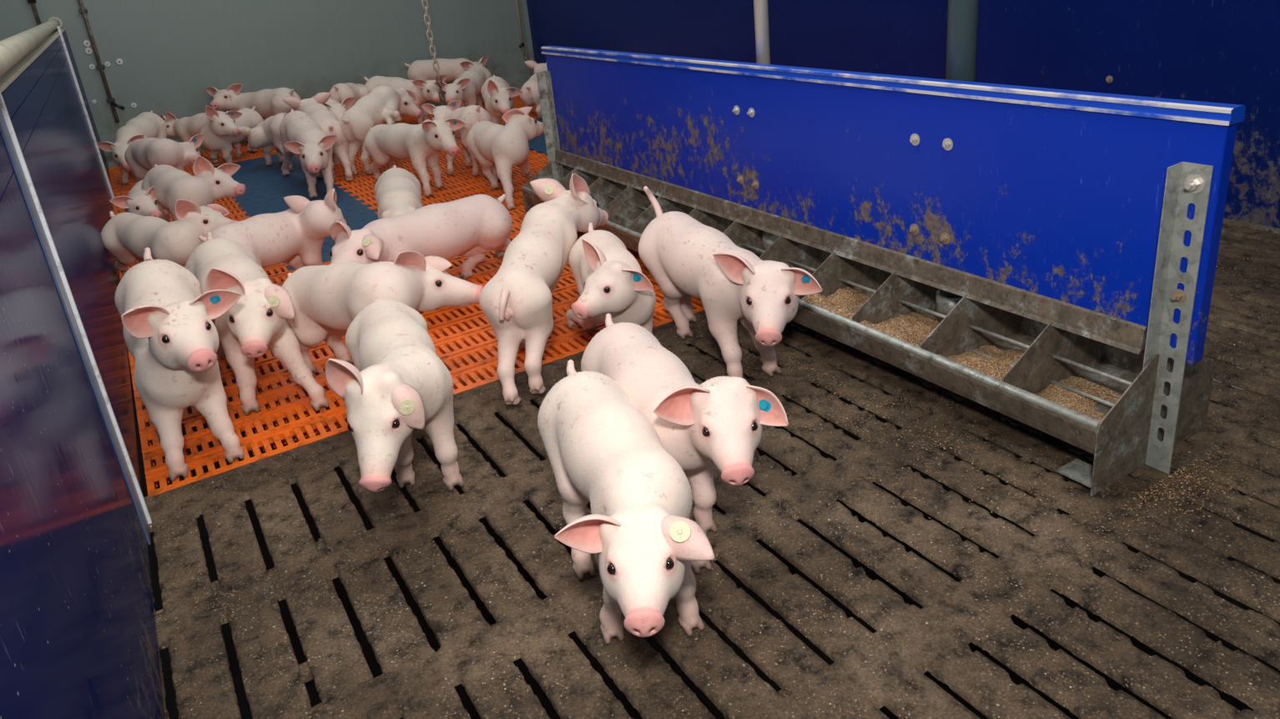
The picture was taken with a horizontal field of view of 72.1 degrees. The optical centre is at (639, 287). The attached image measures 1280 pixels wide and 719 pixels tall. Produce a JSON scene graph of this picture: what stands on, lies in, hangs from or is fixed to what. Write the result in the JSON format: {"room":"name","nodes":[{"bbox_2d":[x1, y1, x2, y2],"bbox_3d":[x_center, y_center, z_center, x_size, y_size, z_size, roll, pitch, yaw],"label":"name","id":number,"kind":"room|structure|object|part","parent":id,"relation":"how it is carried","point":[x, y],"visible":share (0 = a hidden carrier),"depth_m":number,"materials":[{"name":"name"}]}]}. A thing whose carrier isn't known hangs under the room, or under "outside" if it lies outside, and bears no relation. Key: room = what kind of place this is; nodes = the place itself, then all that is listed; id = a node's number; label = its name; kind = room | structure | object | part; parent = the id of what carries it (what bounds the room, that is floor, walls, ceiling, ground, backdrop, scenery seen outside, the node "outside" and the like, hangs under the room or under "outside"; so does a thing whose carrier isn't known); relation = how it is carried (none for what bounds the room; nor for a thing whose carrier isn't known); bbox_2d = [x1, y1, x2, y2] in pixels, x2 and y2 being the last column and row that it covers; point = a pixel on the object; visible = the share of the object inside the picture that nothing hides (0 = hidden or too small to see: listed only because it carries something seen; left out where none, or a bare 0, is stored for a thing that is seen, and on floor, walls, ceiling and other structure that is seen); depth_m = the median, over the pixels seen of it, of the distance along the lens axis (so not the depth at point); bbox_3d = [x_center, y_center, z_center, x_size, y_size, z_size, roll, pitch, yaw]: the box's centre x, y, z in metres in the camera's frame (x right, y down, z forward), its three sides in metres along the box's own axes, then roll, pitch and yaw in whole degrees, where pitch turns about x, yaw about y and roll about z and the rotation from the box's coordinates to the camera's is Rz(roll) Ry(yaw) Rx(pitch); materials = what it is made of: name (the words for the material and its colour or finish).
{"room":"farm building","nodes":[
{"label":"farm building","id":0,"kind":"room"},
{"bbox_2d":[0,0,530,167],"bbox_3d":[-2.775,-2.317,6.188,4.500,2.700,0.050,-17,24,-27],"label":"wall","id":1,"kind":"structure","parent":0,"point":[170,51],"depth_m":6.32,"materials":[{"name":"grey paint"}]},
{"bbox_2d":[27,0,41,25],"bbox_3d":[-3.884,-1.954,5.543,0.046,0.700,0.046,-17,24,-27],"label":"pipe","id":2,"kind":"object","parent":1,"relation":"attached to","point":[32,2],"visible":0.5,"depth_m":5.61,"materials":[{"name":"metal"}]},
{"bbox_2d":[83,40,90,46],"bbox_3d":[-3.659,-1.617,5.815,0.045,0.045,0.008,-17,24,-27],"label":"screw cover","id":3,"kind":"object","parent":1,"relation":"attached to","point":[86,42],"visible":1,"depth_m":5.81,"materials":[{"name":"white plastic"}]},
{"bbox_2d":[85,47,92,54],"bbox_3d":[-3.656,-1.572,5.831,0.045,0.045,0.008,-17,24,-27],"label":"screw cover","id":4,"kind":"object","parent":1,"relation":"attached to","point":[88,51],"visible":1,"depth_m":5.83,"materials":[{"name":"white plastic"}]},
{"bbox_2d":[88,64,95,69],"bbox_3d":[-3.656,-1.474,5.862,0.035,0.035,0.008,-17,24,-27],"label":"screw cover","id":5,"kind":"object","parent":1,"relation":"attached to","point":[91,66],"visible":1,"depth_m":5.86,"materials":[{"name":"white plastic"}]},
{"bbox_2d":[77,0,125,122],"bbox_3d":[-3.608,-1.744,5.776,0.108,1.310,0.051,-7,21,-3],"label":"pipe","id":6,"kind":"object","parent":1,"relation":"attached to","point":[82,10],"visible":1,"depth_m":5.86,"materials":[{"name":"metal"}]},
{"bbox_3d":[-3.542,-1.234,5.962,0.080,0.065,0.029,-9,21,-8],"label":"lever","id":7,"kind":"part","parent":6,"relation":"part of","materials":[{"name":"black plastic"}]},
{"bbox_2d":[104,61,110,66],"bbox_3d":[-3.578,-1.502,5.904,0.035,0.035,0.008,-17,24,-27],"label":"screw cover","id":8,"kind":"object","parent":1,"relation":"attached to","point":[106,63],"visible":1,"depth_m":5.90,"materials":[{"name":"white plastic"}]},
{"bbox_2d":[115,58,123,65],"bbox_3d":[-3.515,-1.526,5.936,0.042,0.042,0.008,-17,24,-27],"label":"screw cover","id":9,"kind":"object","parent":1,"relation":"attached to","point":[118,61],"visible":1,"depth_m":5.93,"materials":[{"name":"white plastic"}]},
{"bbox_2d":[131,102,136,108],"bbox_3d":[-3.481,-1.254,6.045,0.037,0.037,0.008,-17,24,-27],"label":"screw cover","id":10,"kind":"object","parent":1,"relation":"attached to","point":[133,105],"visible":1,"depth_m":6.04,"materials":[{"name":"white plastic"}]},
{"bbox_2d":[515,0,529,60],"bbox_3d":[-1.027,-2.516,7.174,0.084,1.368,0.046,-17,24,-27],"label":"pipe","id":11,"kind":"object","parent":1,"relation":"attached to","point":[521,45],"visible":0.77,"depth_m":7.32,"materials":[{"name":"silver metal"}]},
{"bbox_2d":[519,0,534,76],"bbox_3d":[-0.972,-2.427,7.252,0.045,1.600,0.030,-17,24,-27],"label":"trim","id":12,"kind":"structure","parent":1,"relation":"attached to","point":[523,2],"depth_m":7.35,"materials":[{"name":"grey metal"}]},
{"bbox_2d":[421,0,445,105],"bbox_3d":[-1.224,-1.770,4.865,0.034,1.807,0.034,0,22,15],"label":"hanging chain","id":13,"kind":"object","parent":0,"point":[426,15],"visible":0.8,"depth_m":5.02,"materials":[{"name":"metal"}]},
{"bbox_2d":[108,95,1279,718],"bbox_3d":[-0.573,-0.330,4.022,3.460,0.059,6.898,-17,24,-27],"label":"floor","id":14,"kind":"structure","parent":0,"point":[869,672],"depth_m":1.63,"materials":[{"name":"concrete"}]},
{"bbox_2d":[0,25,165,718],"bbox_3d":[-1.820,-0.294,2.841,0.050,0.965,7.350,-17,24,-27],"label":"wall","id":15,"kind":"structure","parent":14,"relation":"on","point":[78,638],"depth_m":1.32,"materials":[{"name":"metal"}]},
{"bbox_2d":[0,16,62,75],"bbox_3d":[-2.160,-0.893,3.137,0.080,0.080,6.300,-17,24,-27],"label":"pipe","id":16,"kind":"object","parent":15,"relation":"attached to","point":[12,48],"visible":0.96,"depth_m":2.20,"materials":[{"name":"white plastic"}]},
{"bbox_3d":[-1.865,-0.700,2.682,0.036,0.010,7.350,-17,24,-27],"label":"rail","id":17,"kind":"part","parent":15,"relation":"part of","materials":[{"name":"white plastic"}]},
{"bbox_2d":[97,110,166,184],"bbox_3d":[-3.117,-0.872,5.489,0.238,0.379,0.660,-7,21,-3],"label":"piglet","id":18,"kind":"object","parent":14,"relation":"on","point":[146,124],"visible":0.58,"depth_m":5.37,"materials":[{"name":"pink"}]},
{"bbox_2d":[109,180,171,222],"bbox_3d":[-2.225,-0.336,3.991,0.196,0.291,0.611,-13,22,-19],"label":"piglet","id":19,"kind":"object","parent":14,"relation":"on","point":[138,201],"visible":0.47,"depth_m":3.76,"materials":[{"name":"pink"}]},
{"bbox_2d":[124,134,204,183],"bbox_3d":[-2.615,-0.653,4.823,0.503,0.357,0.334,-1,21,12],"label":"piglet","id":20,"kind":"object","parent":14,"relation":"on","point":[141,155],"visible":0.73,"depth_m":4.72,"materials":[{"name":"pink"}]},
{"bbox_2d":[100,199,238,276],"bbox_3d":[-1.827,-0.151,3.271,0.763,0.388,0.288,4,23,23],"label":"piglet","id":21,"kind":"object","parent":14,"relation":"on","point":[126,236],"visible":0.63,"depth_m":3.14,"materials":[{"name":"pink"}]},
{"bbox_2d":[114,246,244,481],"bbox_3d":[-1.119,0.168,2.194,0.269,0.439,0.635,-17,24,-27],"label":"piglet","id":22,"kind":"object","parent":14,"relation":"on","point":[171,336],"visible":1,"depth_m":2.06,"materials":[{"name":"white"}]},
{"bbox_2d":[141,155,246,221],"bbox_3d":[-1.998,-0.413,3.973,0.346,0.403,0.495,-24,28,-39],"label":"piglet","id":23,"kind":"object","parent":14,"relation":"on","point":[209,183],"visible":0.71,"depth_m":3.83,"materials":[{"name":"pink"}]},
{"bbox_2d":[159,110,241,158],"bbox_3d":[-2.978,-1.024,5.894,0.602,0.346,0.202,-1,21,11],"label":"piglet","id":24,"kind":"object","parent":14,"relation":"on","point":[186,128],"visible":0.38,"depth_m":5.84,"materials":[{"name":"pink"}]},
{"bbox_2d":[200,105,263,163],"bbox_3d":[-2.690,-1.040,5.779,0.317,0.403,0.563,-7,21,-2],"label":"piglet","id":25,"kind":"object","parent":14,"relation":"on","point":[221,132],"visible":0.87,"depth_m":5.62,"materials":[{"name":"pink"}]},
{"bbox_2d":[204,83,301,120],"bbox_3d":[-2.703,-1.223,6.205,0.720,0.442,0.324,-3,21,7],"label":"piglet","id":26,"kind":"object","parent":14,"relation":"on","point":[268,103],"visible":0.59,"depth_m":6.10,"materials":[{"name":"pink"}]},
{"bbox_2d":[184,231,329,415],"bbox_3d":[-1.097,0.070,2.450,0.211,0.432,0.686,-19,25,-31],"label":"piglet","id":27,"kind":"object","parent":14,"relation":"on","point":[257,323],"visible":0.8,"depth_m":2.34,"materials":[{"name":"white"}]},
{"bbox_2d":[236,112,301,171],"bbox_3d":[-2.234,-0.919,5.421,0.416,0.348,0.313,0,22,16],"label":"piglet","id":28,"kind":"object","parent":14,"relation":"on","point":[266,135],"visible":0.61,"depth_m":5.33,"materials":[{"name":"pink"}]},
{"bbox_2d":[198,188,346,270],"bbox_3d":[-1.252,-0.126,3.049,0.527,0.396,0.299,-23,27,-38],"label":"piglet","id":29,"kind":"object","parent":14,"relation":"on","point":[295,236],"visible":0.64,"depth_m":3.01,"materials":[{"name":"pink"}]},
{"bbox_2d":[279,109,337,198],"bbox_3d":[-1.838,-0.744,4.793,0.275,0.403,0.997,-17,24,-27],"label":"piglet","id":30,"kind":"object","parent":14,"relation":"on","point":[300,134],"visible":0.99,"depth_m":4.59,"materials":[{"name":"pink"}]},
{"bbox_2d":[282,92,353,181],"bbox_3d":[-1.855,-0.897,5.151,0.280,0.432,0.853,-17,24,-27],"label":"piglet","id":31,"kind":"object","parent":14,"relation":"on","point":[314,108],"visible":0.57,"depth_m":4.97,"materials":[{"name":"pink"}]},
{"bbox_2d":[310,95,355,120],"bbox_3d":[-2.020,-1.079,5.778,0.260,0.351,0.684,-17,24,-27],"label":"piglet","id":32,"kind":"object","parent":14,"relation":"on","point":[338,109],"visible":0.13,"depth_m":5.56,"materials":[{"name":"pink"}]},
{"bbox_2d":[328,82,368,110],"bbox_3d":[-2.084,-1.323,6.392,0.308,0.372,0.456,6,24,29],"label":"piglet","id":33,"kind":"object","parent":14,"relation":"on","point":[340,92],"visible":0.41,"depth_m":6.17,"materials":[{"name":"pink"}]},
{"bbox_2d":[338,85,422,175],"bbox_3d":[-1.448,-0.949,5.163,0.394,0.442,0.665,1,22,18],"label":"piglet","id":34,"kind":"object","parent":14,"relation":"on","point":[383,104],"visible":0.83,"depth_m":5.01,"materials":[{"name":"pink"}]},
{"bbox_2d":[281,251,483,372],"bbox_3d":[-0.738,0.083,2.365,0.592,0.402,0.312,0,22,15],"label":"piglet","id":35,"kind":"object","parent":14,"relation":"on","point":[326,299],"visible":0.73,"depth_m":2.30,"materials":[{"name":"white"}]},
{"bbox_2d":[325,299,464,492],"bbox_3d":[-0.522,0.217,1.913,0.228,0.435,0.682,-11,22,-14],"label":"piglet","id":36,"kind":"object","parent":14,"relation":"on","point":[398,384],"visible":1,"depth_m":1.75,"materials":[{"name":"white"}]},
{"bbox_2d":[374,165,422,219],"bbox_3d":[-0.918,-0.256,3.375,0.194,0.337,0.564,-9,21,-9],"label":"piglet","id":37,"kind":"object","parent":14,"relation":"on","point":[397,191],"visible":0.49,"depth_m":3.26,"materials":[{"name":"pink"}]},
{"bbox_2d":[363,74,447,124],"bbox_3d":[-1.683,-1.366,6.394,0.656,0.376,0.224,2,22,19],"label":"piglet","id":38,"kind":"object","parent":14,"relation":"on","point":[425,91],"visible":0.53,"depth_m":6.31,"materials":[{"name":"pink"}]},
{"bbox_2d":[364,118,465,196],"bbox_3d":[-1.219,-0.727,4.613,0.264,0.382,0.954,-23,27,-38],"label":"piglet","id":39,"kind":"object","parent":14,"relation":"on","point":[385,143],"visible":0.97,"depth_m":4.44,"materials":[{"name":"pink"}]},
{"bbox_2d":[328,193,512,279],"bbox_3d":[-0.735,-0.145,2.993,0.284,0.375,0.872,10,26,35],"label":"piglet","id":40,"kind":"object","parent":14,"relation":"on","point":[471,227],"visible":0.73,"depth_m":2.96,"materials":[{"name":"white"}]},
{"bbox_2d":[404,56,488,106],"bbox_3d":[-1.476,-1.607,6.919,0.681,0.410,0.274,-3,21,8],"label":"piglet","id":41,"kind":"object","parent":14,"relation":"on","point":[453,68],"visible":0.45,"depth_m":6.82,"materials":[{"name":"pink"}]},
{"bbox_2d":[421,100,492,176],"bbox_3d":[-0.978,-0.825,4.808,0.241,0.378,0.489,-17,24,-27],"label":"piglet","id":42,"kind":"object","parent":14,"relation":"on","point":[470,114],"visible":0.6,"depth_m":4.71,"materials":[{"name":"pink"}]},
{"bbox_2d":[433,63,492,107],"bbox_3d":[-1.248,-1.399,6.384,0.259,0.362,0.694,1,22,18],"label":"piglet","id":43,"kind":"object","parent":14,"relation":"on","point":[467,88],"visible":0.73,"depth_m":6.30,"materials":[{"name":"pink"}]},
{"bbox_2d":[481,75,522,124],"bbox_3d":[-0.886,-1.178,5.668,0.228,0.400,0.669,-11,22,-12],"label":"piglet","id":44,"kind":"object","parent":14,"relation":"on","point":[496,93],"visible":0.79,"depth_m":5.45,"materials":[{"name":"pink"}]},
{"bbox_2d":[465,106,544,210],"bbox_3d":[-0.617,-0.673,4.283,0.393,0.403,0.653,-17,24,-27],"label":"piglet","id":45,"kind":"object","parent":14,"relation":"on","point":[498,148],"visible":1,"depth_m":4.20,"materials":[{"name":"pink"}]},
{"bbox_2d":[519,60,550,118],"bbox_3d":[-0.724,-1.470,6.441,0.260,0.355,0.678,-5,21,2],"label":"piglet","id":46,"kind":"object","parent":14,"relation":"on","point":[530,95],"visible":0.42,"depth_m":6.18,"materials":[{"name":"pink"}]},
{"bbox_2d":[478,173,608,405],"bbox_3d":[-0.276,-0.056,2.511,0.202,0.467,0.814,-1,22,13],"label":"piglet","id":47,"kind":"object","parent":14,"relation":"on","point":[516,302],"visible":0.99,"depth_m":2.29,"materials":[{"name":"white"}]},
{"bbox_2d":[565,222,655,333],"bbox_3d":[-0.086,0.005,2.407,0.235,0.390,0.543,-8,21,-7],"label":"piglet","id":48,"kind":"object","parent":14,"relation":"on","point":[608,278],"visible":0.94,"depth_m":2.23,"materials":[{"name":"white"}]},
{"bbox_2d":[537,359,715,644],"bbox_3d":[-0.009,0.386,1.459,0.271,0.350,0.625,-9,21,-8],"label":"piglet","id":49,"kind":"object","parent":14,"relation":"on","point":[602,450],"visible":1,"depth_m":1.34,"materials":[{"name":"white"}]},
{"bbox_2d":[580,312,788,535],"bbox_3d":[0.056,0.276,1.694,0.203,0.374,0.602,-15,23,-22],"label":"piglet","id":50,"kind":"object","parent":14,"relation":"on","point":[719,420],"visible":0.71,"depth_m":1.53,"materials":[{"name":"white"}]},
{"bbox_2d":[638,186,822,378],"bbox_3d":[0.205,-0.004,2.307,0.208,0.426,0.703,-15,23,-22],"label":"piglet","id":51,"kind":"object","parent":14,"relation":"on","point":[687,257],"visible":1,"depth_m":2.21,"materials":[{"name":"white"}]},
{"bbox_2d":[521,45,1245,496],"bbox_3d":[0.335,-0.319,2.682,0.395,0.718,2.681,-17,24,-27],"label":"trough","id":52,"kind":"object","parent":14,"relation":"on","point":[1078,232],"visible":0.88,"depth_m":1.99,"materials":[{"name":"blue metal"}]},
{"bbox_3d":[-0.336,-0.450,3.857,0.394,0.245,0.003,-17,24,-27],"label":"plate","id":53,"kind":"part","parent":52,"relation":"part of","materials":[{"name":"metal"}]},
{"bbox_3d":[-0.372,-0.607,3.751,0.038,0.620,0.056,-17,24,-27],"label":"slotted post","id":54,"kind":"part","parent":52,"relation":"part of","materials":[{"name":"metal"}]},
{"bbox_2d":[753,0,779,251],"bbox_3d":[0.334,-0.945,2.474,0.053,1.770,0.053,-17,24,-27],"label":"pipe","id":55,"kind":"object","parent":52,"relation":"attached to","point":[761,7],"visible":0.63,"depth_m":2.54,"materials":[{"name":"silver metal"}]},
{"bbox_2d":[801,287,871,319],"bbox_3d":[0.568,0.052,2.321,0.220,0.078,0.210,-17,24,-27],"label":"feed","id":56,"kind":"object","parent":52,"relation":"in","point":[844,302],"visible":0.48,"depth_m":2.37,"materials":[{"name":"beige food"}]},
{"bbox_2d":[860,312,941,347],"bbox_3d":[0.681,0.113,2.145,0.220,0.070,0.210,-17,24,-27],"label":"feed","id":57,"kind":"object","parent":52,"relation":"in","point":[913,328],"visible":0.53,"depth_m":2.19,"materials":[{"name":"beige food"}]},
{"bbox_2d":[935,0,978,315],"bbox_3d":[0.705,-0.762,1.903,0.080,1.770,0.080,-17,24,-27],"label":"pipe","id":58,"kind":"object","parent":52,"relation":"attached to","point":[962,19],"visible":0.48,"depth_m":1.96,"materials":[{"name":"metal"}]},
{"bbox_2d":[937,344,1024,381],"bbox_3d":[0.795,0.184,1.974,0.220,0.040,0.210,-17,24,-27],"label":"feed","id":59,"kind":"object","parent":52,"relation":"on","point":[997,367],"visible":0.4,"depth_m":2.01,"materials":[{"name":"beige food"}]},
{"bbox_2d":[1025,376,1121,421],"bbox_3d":[0.908,0.241,1.796,0.220,0.040,0.210,-17,24,-27],"label":"feed","id":60,"kind":"object","parent":52,"relation":"in","point":[1054,393],"visible":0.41,"depth_m":1.85,"materials":[{"name":"beige food"}]},
{"bbox_3d":[0.885,0.370,1.750,0.065,0.004,0.078,-17,24,-27],"label":"foot plate","id":61,"kind":"part","parent":52,"relation":"part of","materials":[{"name":"metal"}]},
{"bbox_3d":[1.019,0.234,1.730,0.394,0.245,0.003,-17,24,-27],"label":"plate","id":62,"kind":"part","parent":52,"relation":"part of","materials":[{"name":"metal"}]},
{"bbox_3d":[0.980,0.076,1.629,0.038,0.618,0.056,-17,24,-27],"label":"slotted post","id":63,"kind":"part","parent":52,"relation":"part of","materials":[{"name":"metal"}]},
{"bbox_2d":[652,311,1267,574],"bbox_3d":[0.504,0.289,2.063,1.613,0.003,0.620,14,28,41],"label":"crumbs","id":64,"kind":"object","parent":14,"relation":"on","point":[1193,464],"visible":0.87,"depth_m":1.70,"materials":[{"name":"brown food"}]},
{"bbox_2d":[126,267,1279,718],"bbox_3d":[-0.532,0.348,4.205,3.900,0.050,7.100,-17,24,-27],"label":"floor slots","id":65,"kind":"structure","parent":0,"point":[375,667],"depth_m":2.56,"materials":[{"name":"black"}]},
{"bbox_2d":[526,0,1279,228],"bbox_3d":[1.081,-1.155,4.258,0.040,1.200,7.700,-17,24,-27],"label":"wall","id":66,"kind":"structure","parent":0,"point":[1211,51],"depth_m":3.46,"materials":[{"name":"blue plastic"}]},
{"bbox_2d":[1105,75,1113,82],"bbox_3d":[1.724,-0.766,3.231,0.010,0.026,0.026,-17,24,-27],"label":"bolt","id":67,"kind":"object","parent":66,"relation":"attached to","point":[1109,78],"visible":1,"depth_m":3.23,"materials":[{"name":"beige"}]},
{"bbox_2d":[1223,218,1279,234],"bbox_3d":[1.108,-0.683,4.427,0.008,0.016,7.700,-17,24,-27],"label":"baseboard","id":68,"kind":"structure","parent":66,"relation":"attached to","point":[1253,226],"depth_m":2.93,"materials":[{"name":"metal"}]}
]}

